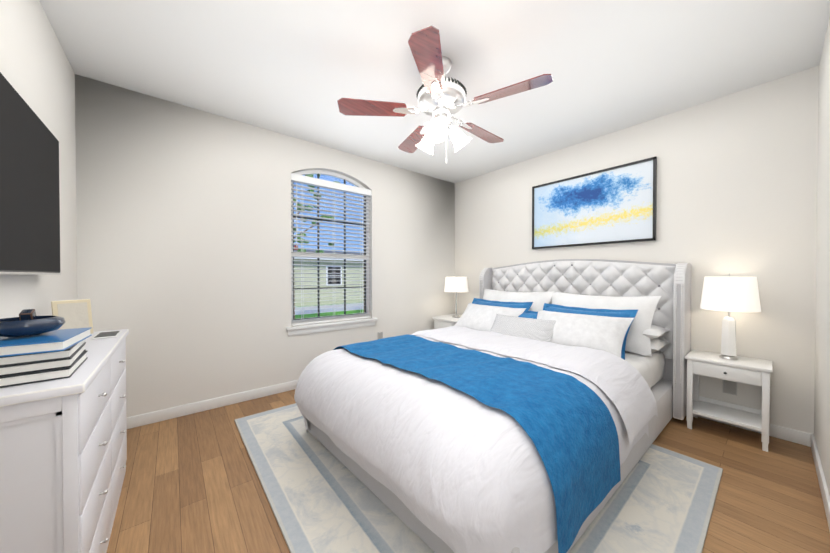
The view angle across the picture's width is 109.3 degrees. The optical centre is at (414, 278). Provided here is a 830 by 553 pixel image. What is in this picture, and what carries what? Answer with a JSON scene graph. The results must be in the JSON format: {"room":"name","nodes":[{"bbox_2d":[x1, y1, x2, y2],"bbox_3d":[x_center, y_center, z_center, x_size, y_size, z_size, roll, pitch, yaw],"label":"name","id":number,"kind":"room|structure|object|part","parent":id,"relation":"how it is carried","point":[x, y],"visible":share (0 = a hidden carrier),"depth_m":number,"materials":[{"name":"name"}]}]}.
{"room":"bedroom","nodes":[
{"label":"bedroom","id":0,"kind":"room"},
{"bbox_2d":[0,0,76,318],"bbox_3d":[-1.461,-0.135,0.811,0.120,2.740,3.750,0,1,-39],"label":"wall","id":1,"kind":"structure","parent":0,"point":[37,71],"depth_m":1.66,"materials":[{"name":"white paint"}]},
{"bbox_2d":[0,72,60,274],"bbox_3d":[-1.569,-0.381,1.096,0.075,0.734,1.290,0,1,-39],"label":"wall-mounted tv","id":2,"kind":"object","parent":1,"relation":"attached to","point":[29,202],"visible":1,"depth_m":1.25,"materials":[{"name":"black plastic"},{"name":"glass screen"}]},
{"bbox_2d":[75,74,454,416],"bbox_3d":[-0.979,-0.162,3.560,4.120,2.740,0.120,0,1,-39],"label":"wall","id":3,"kind":"structure","parent":0,"point":[183,216],"depth_m":2.73,"materials":[{"name":"white paint"}]},
{"bbox_2d":[126,380,297,428],"bbox_3d":[-0.936,1.161,3.521,4.120,0.095,0.014,0,1,-39],"label":"baseboard","id":4,"kind":"structure","parent":3,"relation":"attached to","point":[178,411],"depth_m":2.70,"materials":[{"name":"white wood"}]},
{"bbox_2d":[291,170,368,319],"bbox_3d":[-1.005,-0.380,3.575,1.010,1.805,0.050,0,1,-39],"label":"window","id":5,"kind":"structure","parent":3,"relation":"in","point":[356,184],"depth_m":3.56,"materials":[{"name":"white plastic"}]},
{"bbox_2d":[291,173,371,325],"bbox_3d":[-0.972,-0.311,3.535,1.006,1.661,0.066,0,1,-39],"label":"window blinds","id":6,"kind":"object","parent":5,"relation":"attached to","point":[307,180],"visible":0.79,"depth_m":3.49,"materials":[{"name":"white plastic"}]},
{"bbox_2d":[286,318,377,335],"bbox_3d":[-0.958,0.571,3.526,1.130,0.095,0.120,0,1,-39],"label":"sill","id":7,"kind":"structure","parent":3,"relation":"attached to","point":[312,328],"depth_m":3.44,"materials":[{"name":"white wood"}]},
{"bbox_2d":[378,332,382,338],"bbox_3d":[-0.461,0.777,3.912,0.081,0.121,0.008,0,1,-39],"label":"outlet","id":8,"kind":"object","parent":3,"relation":"attached to","point":[380,335],"visible":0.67,"depth_m":3.91,"materials":[{"name":"grey plastic"}]},
{"bbox_2d":[39,0,829,183],"bbox_3d":[0.175,-1.568,2.146,4.360,0.100,3.750,0,1,-39],"label":"ceiling","id":9,"kind":"structure","parent":0,"point":[298,69],"depth_m":2.03,"materials":[{"name":"white paint"}]},
{"bbox_2d":[337,26,552,163],"bbox_3d":[0.220,-1.166,2.123,1.337,0.702,1.390,0,1,-39],"label":"ceiling fan","id":10,"kind":"object","parent":9,"relation":"hanging from","point":[440,96],"visible":1,"depth_m":1.99,"materials":[{"name":"brown wood"}]},
{"bbox_2d":[106,389,829,552],"bbox_3d":[0.175,1.272,2.173,4.360,0.100,3.750,0,1,-39],"label":"floor","id":11,"kind":"structure","parent":0,"point":[191,483],"depth_m":1.70,"materials":[{"name":"brown wood"}]},
{"bbox_2d":[0,329,128,552],"bbox_3d":[-1.562,0.780,1.314,0.338,0.900,1.240,0,1,-39],"label":"dresser","id":12,"kind":"object","parent":11,"relation":"on","point":[63,450],"visible":0.98,"depth_m":0.92,"materials":[{"name":"white wood"}]},
{"bbox_2d":[0,327,91,387],"bbox_3d":[-1.344,0.267,1.011,0.279,0.128,0.321,0,1,-39],"label":"books","id":13,"kind":"object","parent":12,"relation":"on","point":[55,355],"visible":1,"depth_m":0.95,"materials":[{"name":"white paper"}]},
{"bbox_2d":[0,309,65,336],"bbox_3d":[-1.372,0.156,1.037,0.184,0.087,0.184,0,1,-39],"label":"bowl","id":14,"kind":"object","parent":13,"relation":"on","point":[27,322],"visible":0.98,"depth_m":1.01,"materials":[{"name":"blue ceramic"}]},
{"bbox_2d":[51,299,92,333],"bbox_3d":[-1.919,0.226,1.644,0.078,0.208,0.150,0,1,19],"label":"photo frame","id":15,"kind":"object","parent":12,"relation":"on","point":[76,313],"visible":0.6,"depth_m":1.64,"materials":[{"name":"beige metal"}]},
{"bbox_2d":[91,331,121,338],"bbox_3d":[-1.747,0.321,1.675,0.100,0.008,0.200,0,1,-39],"label":"card","id":16,"kind":"object","parent":12,"relation":"on","point":[100,335],"visible":1,"depth_m":1.66,"materials":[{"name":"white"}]},
{"bbox_2d":[432,314,461,328],"bbox_3d":[0.612,0.890,4.381,0.594,0.620,0.570,0,1,-39],"label":"nightstand","id":17,"kind":"object","parent":11,"relation":"on","point":[444,321],"visible":0.23,"depth_m":4.24,"materials":[{"name":"white wood"}]},
{"bbox_2d":[444,277,468,317],"bbox_3d":[0.612,0.279,4.370,0.360,0.599,0.360,0,1,-39],"label":"lamp","id":18,"kind":"object","parent":17,"relation":"on","point":[456,284],"visible":1,"depth_m":4.23,"materials":[{"name":"white fabric"}]},
{"bbox_2d":[234,403,722,552],"bbox_3d":[0.209,1.215,2.194,2.300,0.012,2.720,0,1,-39],"label":"rug","id":19,"kind":"object","parent":11,"relation":"on","point":[321,497],"visible":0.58,"depth_m":1.59,"materials":[{"name":"beige fabric"}]},
{"bbox_2d":[294,259,690,552],"bbox_3d":[0.668,0.498,2.513,2.888,1.410,2.110,0,1,-39],"label":"bed","id":20,"kind":"object","parent":19,"relation":"on","point":[533,407],"visible":1,"depth_m":1.63,"materials":[{"name":"fabric"}]},
{"bbox_2d":[294,335,648,552],"bbox_3d":[0.248,0.874,2.143,1.764,0.644,1.965,0,1,-39],"label":"duvet","id":21,"kind":"object","parent":20,"relation":"on","point":[519,452],"depth_m":1.38,"materials":[{"name":"white fabric"}]},
{"bbox_2d":[333,334,620,552],"bbox_3d":[0.137,0.786,2.038,0.775,0.512,1.977,0,1,-39],"label":"throw","id":22,"kind":"object","parent":20,"relation":"on","point":[562,436],"depth_m":1.39,"materials":[{"name":"fabric"}]},
{"bbox_3d":[0.700,0.779,2.540,2.569,0.273,1.815,0,1,-39],"label":"mattress","id":23,"kind":"part","parent":20,"relation":"part of","materials":[{"name":"white fabric"}]},
{"bbox_2d":[685,350,772,451],"bbox_3d":[2.465,0.928,2.326,0.356,0.585,0.454,0,1,-39],"label":"nightstand","id":24,"kind":"object","parent":11,"relation":"on","point":[750,371],"visible":1,"depth_m":2.27,"materials":[{"name":"white wood"}]},
{"bbox_2d":[700,273,760,359],"bbox_3d":[2.478,0.296,2.325,0.330,0.674,0.330,0,1,-39],"label":"lamp","id":25,"kind":"object","parent":24,"relation":"on","point":[729,294],"visible":0.98,"depth_m":2.25,"materials":[{"name":"white fabric"}]},
{"bbox_2d":[455,66,818,433],"bbox_3d":[1.812,-0.162,3.507,0.120,2.740,3.750,0,1,-39],"label":"wall","id":26,"kind":"structure","parent":0,"point":[736,184],"depth_m":2.46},
{"bbox_2d":[532,157,656,248],"bbox_3d":[1.894,-0.759,3.273,0.035,0.790,1.241,0,1,-39],"label":"framed art","id":27,"kind":"object","parent":26,"relation":"attached to","point":[615,204],"visible":0.98,"depth_m":3.17,"materials":[{"name":"black"}]},
{"bbox_2d":[723,380,736,394],"bbox_3d":[2.612,0.901,2.444,0.008,0.121,0.081,0,1,-39],"label":"outlet","id":28,"kind":"object","parent":26,"relation":"attached to","point":[729,387],"visible":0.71,"depth_m":2.44,"materials":[{"name":"grey plastic"}]},
{"bbox_2d":[698,415,808,445],"bbox_3d":[1.760,1.161,3.477,0.014,0.095,3.450,0,1,-39],"label":"baseboard","id":29,"kind":"structure","parent":26,"relation":"attached to","point":[793,435],"depth_m":2.22,"materials":[{"name":"white wood"}]},
{"bbox_2d":[814,17,829,494],"bbox_3d":[1.329,-0.135,0.758,4.120,2.740,0.120,0,1,-39],"label":"wall","id":30,"kind":"structure","parent":0,"point":[822,388],"depth_m":1.81,"materials":[{"name":"white paint"}]},
{"bbox_2d":[809,433,829,530],"bbox_3d":[1.287,1.187,0.823,4.120,0.095,0.014,0,1,-39],"label":"baseboard","id":31,"kind":"structure","parent":30,"relation":"attached to","point":[812,443],"depth_m":1.70,"materials":[{"name":"white wood"}]},
{"label":"outside","id":32,"kind":"structure","parent":0,"visible":0},
{"bbox_2d":[295,302,363,318],"bbox_3d":[-26.357,1.587,39.012,130.000,0.050,85.890,0,1,-39],"label":"lawn","id":33,"kind":"structure","parent":32,"point":[340,311],"depth_m":16.25,"materials":[{"name":"green plant"}]},
{"bbox_2d":[294,174,339,318],"bbox_3d":[-3.676,-1.530,8.985,2.757,6.729,2.728,0,1,-39],"label":"tree","id":34,"kind":"object","parent":33,"relation":"on","point":[323,216],"depth_m":8.92,"materials":[{"name":"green plant"}]},
{"bbox_2d":[294,250,363,305],"bbox_3d":[-10.207,-0.244,21.747,20.200,3.950,10.050,0,1,-39],"label":"house","id":35,"kind":"structure","parent":33,"relation":"on","point":[335,299],"depth_m":19.58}
]}

